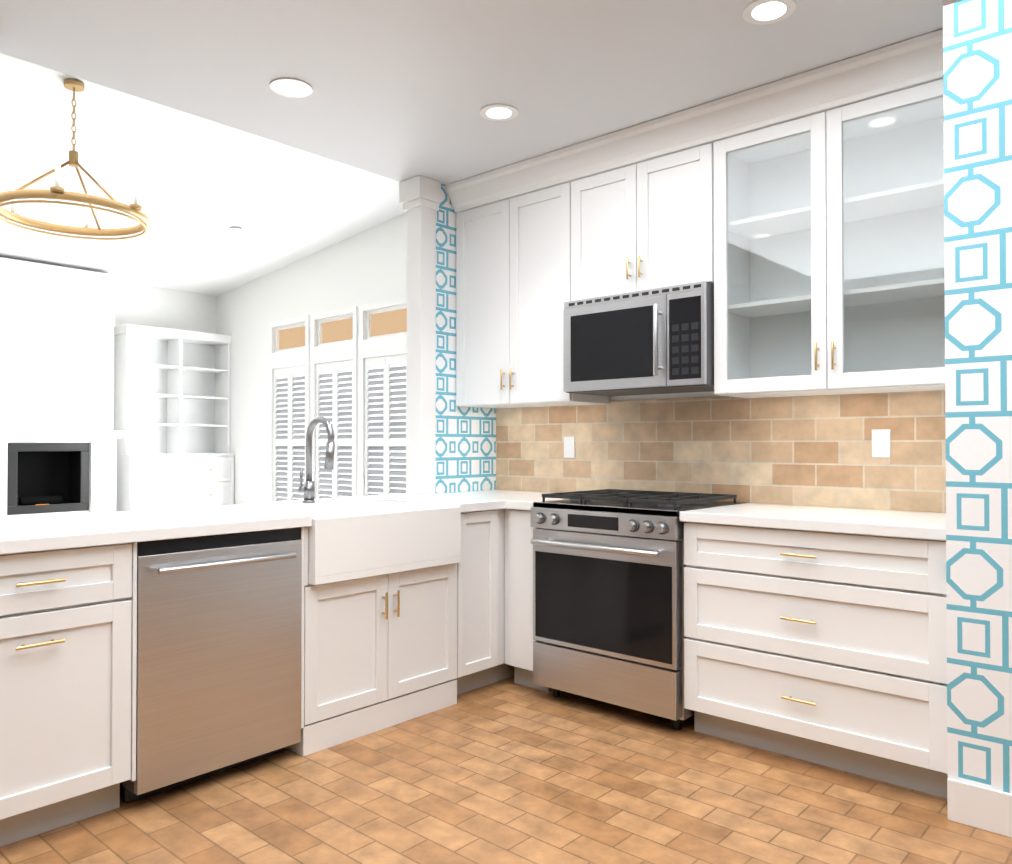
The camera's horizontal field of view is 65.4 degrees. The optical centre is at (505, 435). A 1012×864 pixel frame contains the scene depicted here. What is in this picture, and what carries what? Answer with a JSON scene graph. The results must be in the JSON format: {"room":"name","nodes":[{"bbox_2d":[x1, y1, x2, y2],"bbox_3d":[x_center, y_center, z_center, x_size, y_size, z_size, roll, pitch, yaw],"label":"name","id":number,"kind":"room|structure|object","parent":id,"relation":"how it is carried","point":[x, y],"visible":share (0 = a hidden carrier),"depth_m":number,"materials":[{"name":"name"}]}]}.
{"room":"kitchen","nodes":[
{"label":"kitchen","id":0,"kind":"room"},
{"bbox_2d":[113,281,216,429],"bbox_3d":[-7.042,-0.690,6.836,0.120,3.900,9.820,-1,-1,42],"label":"wall","id":1,"kind":"structure","parent":0,"point":[141,305],"depth_m":9.85,"materials":[{"name":"white paint"}]},
{"bbox_2d":[0,53,406,295],"bbox_3d":[-4.648,-2.278,4.714,6.600,0.790,9.820,-1,-1,42],"label":"ceiling","id":2,"kind":"structure","parent":0,"point":[205,185],"depth_m":7.00,"materials":[{"name":"white paint"}]},
{"bbox_2d":[0,79,150,239],"bbox_3d":[-2.817,-1.843,5.139,0.916,0.913,1.000,-1,-1,42],"label":"ring chandelier","id":3,"kind":"object","parent":2,"relation":"hanging from","point":[57,191],"visible":1,"depth_m":5.10,"materials":[{"name":"gold metal"}]},
{"bbox_2d":[229,228,242,233],"bbox_3d":[-2.728,-2.073,7.972,0.140,0.023,0.140,-1,-1,42],"label":"smoke detector","id":4,"kind":"object","parent":2,"relation":"attached to","point":[236,230],"visible":1,"depth_m":7.93,"materials":[{"name":"white plastic"}]},
{"bbox_2d":[217,212,406,503],"bbox_3d":[-1.368,-0.675,8.271,6.430,3.900,0.120,-1,-1,42],"label":"wall","id":5,"kind":"structure","parent":0,"point":[368,266],"depth_m":9.37,"materials":[{"name":"white paint"}]},
{"bbox_2d":[268,315,309,501],"bbox_3d":[-2.521,-0.144,9.242,0.860,2.440,0.110,-1,-1,42],"label":"shuttered window","id":6,"kind":"structure","parent":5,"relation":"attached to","point":[289,387],"depth_m":9.27,"materials":[{"name":"white wood"}]},
{"bbox_2d":[311,306,357,498],"bbox_3d":[-1.869,-0.151,8.659,0.860,2.440,0.110,-1,-1,42],"label":"shuttered window","id":7,"kind":"structure","parent":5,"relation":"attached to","point":[338,338],"depth_m":8.65,"materials":[{"name":"white wood"}]},
{"bbox_2d":[359,297,406,496],"bbox_3d":[-1.216,-0.157,8.076,0.860,2.440,0.110,-1,-1,42],"label":"shuttered window","id":8,"kind":"structure","parent":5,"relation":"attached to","point":[386,375],"depth_m":8.11,"materials":[{"name":"white wood"}]},
{"bbox_2d":[399,175,440,493],"bbox_3d":[-0.475,-0.087,4.356,0.170,2.640,0.160,-1,-1,42],"label":"column","id":9,"kind":"structure","parent":0,"point":[420,198],"depth_m":4.32,"materials":[{"name":"white paint"}]},
{"bbox_2d":[436,184,495,492],"bbox_3d":[0.341,-0.707,5.269,0.120,3.900,2.320,-1,-1,42],"label":"wall","id":10,"kind":"structure","parent":0,"point":[465,449],"depth_m":4.45,"materials":[{"name":"paper"}]},
{"bbox_2d":[0,0,942,184],"bbox_3d":[0.024,-2.084,-0.092,6.870,1.260,7.120,-1,-1,42],"label":"ceiling","id":11,"kind":"structure","parent":0,"point":[403,90],"depth_m":2.97,"materials":[{"name":"white paint"}]},
{"bbox_2d":[270,78,312,97],"bbox_3d":[-0.874,-1.415,3.211,0.170,0.007,0.170,-1,-1,42],"label":"recessed light","id":12,"kind":"object","parent":11,"relation":"in","point":[292,87],"visible":1,"depth_m":3.20,"materials":[{"name":"white"}]},
{"bbox_2d":[480,104,517,120],"bbox_3d":[-0.031,-1.412,3.449,0.170,0.007,0.170,-1,-1,42],"label":"recessed light","id":13,"kind":"object","parent":11,"relation":"in","point":[499,112],"visible":1,"depth_m":3.44,"materials":[{"name":"white"}]},
{"bbox_2d":[743,0,795,24],"bbox_3d":[0.879,-1.421,2.637,0.170,0.007,0.170,-1,-1,42],"label":"recessed light","id":14,"kind":"object","parent":11,"relation":"in","point":[761,12],"visible":1,"depth_m":2.63,"materials":[{"name":"white"}]},
{"bbox_2d":[0,676,1011,863],"bbox_3d":[0.853,1.243,0.553,7.100,0.100,11.000,-1,-1,42],"label":"floor","id":15,"kind":"structure","parent":0,"point":[507,771],"depth_m":2.58,"materials":[{"name":"tile"}]},
{"bbox_2d":[0,549,67,846],"bbox_3d":[-1.684,0.776,2.430,0.613,0.872,0.355,-1,-1,42],"label":"base cabinet","id":16,"kind":"object","parent":15,"relation":"on","point":[33,585],"depth_m":2.32,"materials":[{"name":"white paint"}]},
{"bbox_2d":[0,490,945,554],"bbox_3d":[-0.141,0.322,2.788,2.662,0.040,2.985,-1,-1,42],"label":"countertop","id":17,"kind":"structure","parent":16,"relation":"on","point":[32,534],"depth_m":2.88,"materials":[{"name":"white stone"}]},
{"bbox_2d":[298,416,334,502],"bbox_3d":[-0.869,0.110,3.613,0.217,0.399,0.094,-1,-1,42],"label":"gooseneck faucet","id":18,"kind":"object","parent":17,"relation":"on","point":[308,488],"visible":1,"depth_m":3.65,"materials":[{"name":"silver metal"}]},
{"bbox_2d":[261,501,460,584],"bbox_3d":[-0.664,0.446,3.459,0.537,0.251,0.780,-1,-1,42],"label":"farmhouse sink","id":19,"kind":"object","parent":17,"relation":"in","point":[351,541],"visible":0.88,"depth_m":3.28,"materials":[{"name":"white ceramic"}]},
{"bbox_2d":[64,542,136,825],"bbox_3d":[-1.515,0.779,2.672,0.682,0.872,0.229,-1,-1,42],"label":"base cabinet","id":20,"kind":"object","parent":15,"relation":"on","point":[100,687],"depth_m":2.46,"materials":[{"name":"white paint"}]},
{"bbox_2d":[120,527,301,802],"bbox_3d":[-1.192,0.783,2.948,0.665,0.871,0.610,-1,-1,42],"label":"dishwasher","id":21,"kind":"object","parent":15,"relation":"on","point":[218,687],"visible":0.67,"depth_m":2.73,"materials":[{"name":"grey metal"}]},
{"bbox_2d":[285,553,447,755],"bbox_3d":[-0.748,0.900,3.529,0.682,0.648,0.820,-1,-1,42],"label":"base cabinet","id":22,"kind":"object","parent":15,"relation":"on","point":[380,652],"depth_m":3.24,"materials":[{"name":"white paint"}]},
{"bbox_2d":[448,509,507,706],"bbox_3d":[-0.387,0.792,3.935,0.682,0.872,0.388,-1,-1,42],"label":"base cabinet","id":23,"kind":"object","parent":15,"relation":"on","point":[476,584],"depth_m":3.73,"materials":[{"name":"white paint"}]},
{"bbox_2d":[508,664,513,677],"bbox_3d":[-0.039,0.796,4.288,0.591,0.872,0.602,-1,-1,42],"label":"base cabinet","id":24,"kind":"object","parent":15,"relation":"on","point":[510,668],"depth_m":4.01,"materials":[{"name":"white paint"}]},
{"bbox_2d":[531,489,742,729],"bbox_3d":[0.596,0.749,3.645,0.759,0.953,0.715,-1,-1,42],"label":"gas range","id":25,"kind":"object","parent":15,"relation":"on","point":[608,595],"visible":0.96,"depth_m":3.40,"materials":[{"name":"metal"}]},
{"bbox_2d":[505,509,947,798],"bbox_3d":[0.900,0.787,3.421,1.955,0.873,0.643,-1,-1,42],"label":"base cabinet","id":26,"kind":"object","parent":15,"relation":"on","point":[828,649],"visible":0.83,"depth_m":2.86,"materials":[{"name":"white paint"}]},
{"bbox_2d":[609,391,719,400],"bbox_3d":[0.896,-0.721,3.969,2.680,3.900,0.120,-1,-1,42],"label":"wall","id":27,"kind":"structure","parent":0,"point":[664,396],"depth_m":3.97,"materials":[{"name":"white paint"}]},
{"bbox_2d":[453,169,608,408],"bbox_3d":[0.154,-0.728,4.309,0.873,1.120,0.342,-1,-1,42],"label":"upper cabinet","id":28,"kind":"object","parent":27,"relation":"attached to","point":[518,251],"depth_m":4.17,"materials":[{"name":"white paint"}]},
{"bbox_2d":[581,133,752,300],"bbox_3d":[0.722,-0.978,3.804,0.772,0.631,0.342,-1,-1,42],"label":"upper cabinet","id":29,"kind":"object","parent":27,"relation":"attached to","point":[681,212],"depth_m":3.59,"materials":[{"name":"white paint"}]},
{"bbox_2d":[563,281,713,395],"bbox_3d":[0.683,-0.436,3.756,0.757,0.445,0.456,-1,-1,42],"label":"microwave","id":30,"kind":"object","parent":29,"relation":"attached to","point":[653,341],"visible":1,"depth_m":3.59,"materials":[{"name":"grey metal"}]},
{"bbox_2d":[496,390,945,512],"bbox_3d":[0.898,0.091,3.872,2.560,0.555,0.008,-1,-1,42],"label":"tile backsplash","id":31,"kind":"structure","parent":27,"relation":"attached to","point":[815,450],"depth_m":3.67,"materials":[{"name":"beige tile"}]},
{"bbox_2d":[564,437,574,457],"bbox_3d":[0.348,0.063,4.353,0.072,0.116,0.006,-1,-1,42],"label":"electrical outlet plate","id":32,"kind":"object","parent":31,"relation":"attached to","point":[569,447],"visible":1,"depth_m":4.35,"materials":[{"name":"white plastic"}]},
{"bbox_2d":[872,429,890,456],"bbox_3d":[1.556,0.032,3.274,0.072,0.116,0.006,-1,-1,42],"label":"switch plate","id":33,"kind":"object","parent":31,"relation":"attached to","point":[880,442],"visible":1,"depth_m":3.27,"materials":[{"name":"white plastic"}]},
{"bbox_2d":[943,0,1011,793],"bbox_3d":[3.175,-0.118,1.470,4.040,2.640,0.800,-1,-1,42],"label":"wall","id":34,"kind":"structure","parent":0,"point":[977,64],"depth_m":2.46,"materials":[{"name":"paper"}]},
{"bbox_2d":[947,778,1011,837],"bbox_3d":[2.904,1.134,1.151,4.038,0.130,0.013,-1,-1,42],"label":"baseboard","id":35,"kind":"structure","parent":34,"relation":"attached to","point":[980,807],"depth_m":2.43,"materials":[{"name":"white wood"}]},
{"bbox_3d":[-4.665,1.295,5.483,7.700,0.100,11.000,-1,-1,42],"label":"floor","id":36,"kind":"structure","parent":0,"visible":0},
{"bbox_2d":[0,257,125,518],"bbox_3d":[-4.882,-0.283,8.543,0.818,3.123,1.370,-1,-1,42],"label":"fireplace","id":37,"kind":"object","parent":36,"relation":"on","point":[59,436],"visible":0.85,"depth_m":8.61,"materials":[{"name":"white paint"}]},
{"bbox_2d":[114,324,234,511],"bbox_3d":[-4.058,0.000,9.698,0.503,2.580,1.316,-1,-1,42],"label":"built-in bookcase","id":38,"kind":"object","parent":36,"relation":"on","point":[172,403],"visible":0.77,"depth_m":9.69,"materials":[{"name":"white paint"}]}
]}

